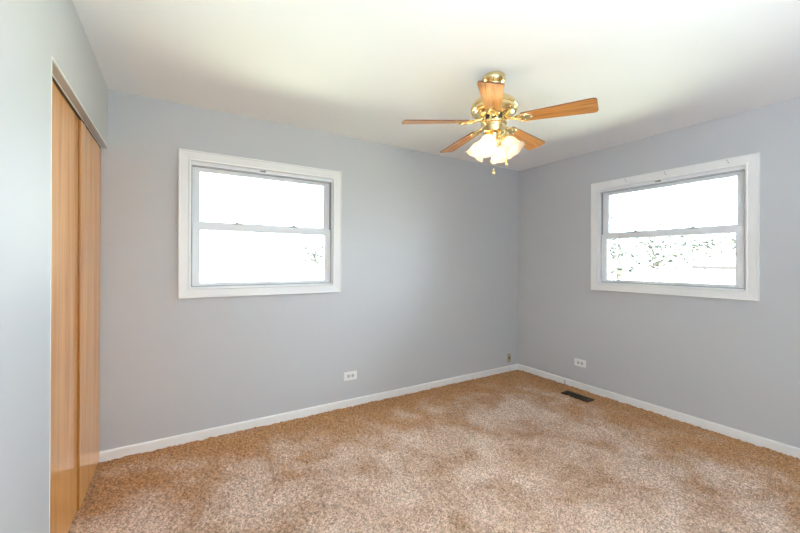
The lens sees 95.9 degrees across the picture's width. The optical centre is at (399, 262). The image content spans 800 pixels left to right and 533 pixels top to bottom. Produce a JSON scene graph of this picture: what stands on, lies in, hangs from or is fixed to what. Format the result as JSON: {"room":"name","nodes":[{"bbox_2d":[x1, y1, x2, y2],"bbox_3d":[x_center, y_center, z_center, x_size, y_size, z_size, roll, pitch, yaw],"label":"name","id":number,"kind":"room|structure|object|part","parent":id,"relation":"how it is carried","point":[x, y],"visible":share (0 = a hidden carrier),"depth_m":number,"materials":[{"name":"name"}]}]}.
{"room":"empty bedroom","nodes":[
{"label":"empty bedroom","id":0,"kind":"room"},
{"bbox_2d":[0,0,107,532],"bbox_3d":[-0.803,0.084,0.423,0.130,2.440,4.500,0,0,-32],"label":"wall","id":1,"kind":"structure","parent":0,"point":[32,32],"depth_m":1.12,"materials":[{"name":"grey paint"}]},
{"bbox_2d":[49,57,51,532],"bbox_3d":[-1.278,0.276,1.317,0.005,2.053,0.007,0,0,-32],"label":"trim","id":2,"kind":"structure","parent":1,"relation":"attached to","point":[51,57],"depth_m":1.32,"materials":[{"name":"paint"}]},
{"bbox_2d":[52,60,106,147],"bbox_3d":[-1.641,-0.722,1.821,0.098,0.060,1.233,0,0,-32],"label":"door track","id":3,"kind":"object","parent":1,"relation":"attached to","point":[58,79],"visible":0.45,"depth_m":1.68,"materials":[{"name":"grey metal"}]},
{"bbox_2d":[50,81,78,532],"bbox_3d":[-1.504,0.269,1.594,0.010,2.026,0.692,0,0,-32],"label":"door","id":4,"kind":"structure","parent":3,"relation":"hanging from","point":[65,123],"depth_m":1.64,"materials":[{"name":"brown wood"}]},
{"bbox_2d":[77,120,100,510],"bbox_3d":[-1.802,0.268,2.100,0.010,2.026,0.564,0,0,-32],"label":"door","id":5,"kind":"structure","parent":3,"relation":"hanging from","point":[89,212],"depth_m":2.04,"materials":[{"name":"brown wood"}]},
{"bbox_2d":[52,56,107,147],"bbox_3d":[-1.599,-0.754,1.846,0.005,0.007,1.236,0,0,-32],"label":"trim","id":6,"kind":"structure","parent":1,"relation":"attached to","point":[53,59],"depth_m":1.63,"materials":[{"name":"white paint"}]},
{"bbox_2d":[100,89,518,450],"bbox_3d":[-0.526,0.087,3.327,4.882,2.440,0.160,0,0,-32],"label":"wall","id":7,"kind":"structure","parent":0,"point":[429,292],"depth_m":3.02,"materials":[{"name":"grey paint"}]},
{"bbox_2d":[178,148,341,298],"bbox_3d":[-1.088,-0.273,2.950,1.237,1.072,0.153,0,0,-32],"label":"window","id":8,"kind":"structure","parent":7,"relation":"in","point":[191,163],"depth_m":2.82,"materials":[{"name":"white paint"}]},
{"bbox_3d":[-1.094,-0.481,2.961,1.045,0.479,0.028,0,0,-32],"label":"sash","id":9,"kind":"part","parent":8,"relation":"part of","materials":[{"name":"glass"}]},
{"bbox_3d":[-1.076,-0.056,2.929,1.061,0.466,0.037,0,0,-32],"label":"sash","id":10,"kind":"part","parent":8,"relation":"part of","materials":[{"name":"white plastic"}]},
{"bbox_2d":[99,364,517,461],"bbox_3d":[-0.252,1.280,3.397,4.012,0.076,0.012,0,0,-32],"label":"baseboard","id":11,"kind":"structure","parent":7,"relation":"attached to","point":[148,446],"depth_m":2.94,"materials":[{"name":"white paint"}]},
{"bbox_2d":[344,370,356,380],"bbox_3d":[-0.450,1.030,3.277,0.128,0.078,0.008,0,0,-32],"label":"wall outlet","id":12,"kind":"object","parent":7,"relation":"attached to","point":[351,375],"visible":1,"depth_m":3.27,"materials":[{"name":"white plastic"}]},
{"bbox_2d":[507,353,510,361],"bbox_3d":[1.323,1.155,4.364,0.056,0.108,0.012,0,0,-32],"label":"wall jack","id":13,"kind":"object","parent":7,"relation":"attached to","point":[509,354],"visible":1,"depth_m":4.36,"materials":[{"name":"beige plastic"}]},
{"bbox_2d":[68,370,799,532],"bbox_3d":[0.866,1.312,1.568,4.022,0.016,4.300,0,0,-32],"label":"floor","id":14,"kind":"structure","parent":0,"point":[506,452],"depth_m":2.22,"materials":[{"name":"carpet"}]},
{"bbox_2d":[561,390,594,402],"bbox_3d":[1.736,1.313,3.534,0.112,0.018,0.284,0,0,-32],"label":"floor vent","id":15,"kind":"object","parent":14,"relation":"in","point":[571,394],"visible":1,"depth_m":3.51,"materials":[{"name":"brown metal"}]},
{"bbox_2d":[72,0,799,170],"bbox_3d":[0.593,-1.189,1.372,5.032,0.120,4.660,0,0,-32],"label":"ceiling","id":16,"kind":"structure","parent":0,"point":[357,69],"depth_m":2.02,"materials":[{"name":"white paint"}]},
{"bbox_2d":[402,71,598,174],"bbox_3d":[0.575,-0.826,2.216,1.080,0.606,1.082,0,0,-32],"label":"ceiling fan","id":17,"kind":"object","parent":16,"relation":"hanging from","point":[494,107],"visible":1,"depth_m":2.12,"materials":[{"name":"brown wood"}]},
{"bbox_3d":[0.214,-0.839,2.153,0.398,0.007,0.126,-3,13,-7],"label":"fan blade","id":18,"kind":"part","parent":17,"relation":"part of","materials":[{"name":"brown wood"}]},
{"bbox_3d":[0.427,-0.837,2.522,0.126,0.007,0.398,-13,2,-24],"label":"fan blade","id":19,"kind":"part","parent":17,"relation":"part of","materials":[{"name":"brown wood"}]},
{"bbox_3d":[0.467,-0.685,2.258,0.128,0.130,0.134,0,0,-32],"label":"lamp shade","id":20,"kind":"part","parent":17,"relation":"part of","materials":[{"name":"white glass"}]},
{"bbox_3d":[0.505,-0.685,2.092,0.134,0.130,0.128,0,0,-32],"label":"lamp shade","id":21,"kind":"part","parent":17,"relation":"part of","materials":[{"name":"white glass"}]},
{"bbox_3d":[0.517,-0.703,2.112,0.059,0.067,0.044,0,0,-32],"label":"bulb","id":22,"kind":"part","parent":17,"relation":"part of","materials":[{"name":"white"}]},
{"bbox_3d":[0.471,-0.838,1.849,0.126,0.007,0.398,13,7,15],"label":"fan blade","id":23,"kind":"part","parent":17,"relation":"part of","materials":[{"name":"brown wood"}]},
{"bbox_3d":[0.633,-0.684,2.296,0.134,0.130,0.128,0,0,-32],"label":"lamp shade","id":24,"kind":"part","parent":17,"relation":"part of","materials":[{"name":"white glass"}]},
{"bbox_3d":[0.671,-0.684,2.130,0.128,0.130,0.134,0,0,-32],"label":"lamp shade","id":25,"kind":"part","parent":17,"relation":"part of","materials":[{"name":"white glass"}]},
{"bbox_3d":[0.834,-0.836,2.436,0.398,0.007,0.126,5,-15,-42],"label":"fan blade","id":26,"kind":"part","parent":17,"relation":"part of","materials":[{"name":"brown wood"}]},
{"bbox_3d":[0.869,-0.836,1.996,0.398,0.007,0.126,4,-10,33],"label":"fan blade","id":27,"kind":"part","parent":17,"relation":"part of","materials":[{"name":"brown wood"}]},
{"bbox_2d":[518,97,799,447],"bbox_3d":[2.705,0.100,2.578,0.160,2.440,4.500,0,0,-32],"label":"wall","id":28,"kind":"structure","parent":0,"point":[735,364],"depth_m":3.04,"materials":[{"name":"grey paint"}]},
{"bbox_2d":[574,358,585,367],"bbox_3d":[1.876,1.048,3.758,0.008,0.078,0.128,0,0,-32],"label":"wall outlet","id":29,"kind":"object","parent":28,"relation":"attached to","point":[578,362],"visible":1,"depth_m":3.75,"materials":[{"name":"white plastic"}]},
{"bbox_2d":[518,364,799,458],"bbox_3d":[2.575,1.292,2.617,0.012,0.076,4.300,0,0,-32],"label":"baseboard","id":30,"kind":"structure","parent":28,"relation":"attached to","point":[759,441],"depth_m":3.01,"materials":[{"name":"white paint"}]},
{"bbox_2d":[590,152,759,300],"bbox_3d":[2.317,-0.256,3.161,0.153,1.071,1.242,0,0,-32],"label":"window","id":31,"kind":"structure","parent":28,"relation":"in","point":[746,168],"depth_m":2.94,"materials":[{"name":"white paint"}]},
{"bbox_3d":[2.295,-0.041,3.148,0.037,0.468,1.066,0,0,-32],"label":"sash","id":32,"kind":"part","parent":31,"relation":"part of","materials":[{"name":"white plastic"}]},
{"bbox_3d":[2.329,-0.465,3.168,0.028,0.476,1.050,0,0,-32],"label":"sash","id":33,"kind":"part","parent":31,"relation":"part of","materials":[{"name":"glass"}]},
{"label":"outside","id":34,"kind":"structure","parent":0,"visible":0},
{"bbox_2d":[200,268,705,282],"bbox_3d":[-4.088,1.865,42.126,210.000,0.120,150.000,0,0,-32],"label":"ground","id":35,"kind":"structure","parent":34,"point":[212,274],"depth_m":53.69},
{"bbox_2d":[296,237,323,279],"bbox_3d":[-3.721,0.421,15.606,1.348,3.078,1.308,0,0,4],"label":"leafy tree","id":36,"kind":"object","parent":35,"relation":"on","point":[314,261],"visible":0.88,"depth_m":15.51,"materials":[{"name":"grey plant"}]},
{"bbox_2d":[610,208,643,279],"bbox_3d":[7.282,0.102,11.958,1.509,3.831,1.429,0,0,-32],"label":"leafy tree","id":37,"kind":"object","parent":35,"relation":"on","point":[620,266],"visible":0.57,"depth_m":11.91,"materials":[{"name":"grey plant"}]},
{"bbox_2d":[609,274,676,281],"bbox_3d":[9.101,1.240,14.901,0.150,1.530,3.900,0,0,-32],"label":"fence","id":38,"kind":"object","parent":35,"relation":"on","point":[641,277],"visible":0.2,"depth_m":13.94,"materials":[{"name":"white"}]},
{"bbox_2d":[610,218,708,281],"bbox_3d":[12.819,-0.044,18.043,4.251,4.151,4.636,0,0,-32],"label":"leafy tree","id":39,"kind":"object","parent":35,"relation":"on","point":[668,244],"visible":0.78,"depth_m":17.49,"materials":[{"name":"grey plant"}]},
{"bbox_2d":[685,222,734,274],"bbox_3d":[22.576,-0.342,25.388,4.819,4.837,3.880,0,0,23],"label":"leafy tree","id":40,"kind":"object","parent":35,"relation":"on","point":[732,240],"visible":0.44,"depth_m":25.34,"materials":[{"name":"grey plant"}]},
{"bbox_2d":[692,255,734,283],"bbox_3d":[15.791,0.857,13.377,5.730,2.350,6.200,0,0,-32],"label":"garage","id":41,"kind":"structure","parent":35,"relation":"on","point":[720,269],"depth_m":14.17,"materials":[{"name":"white"}]}
]}

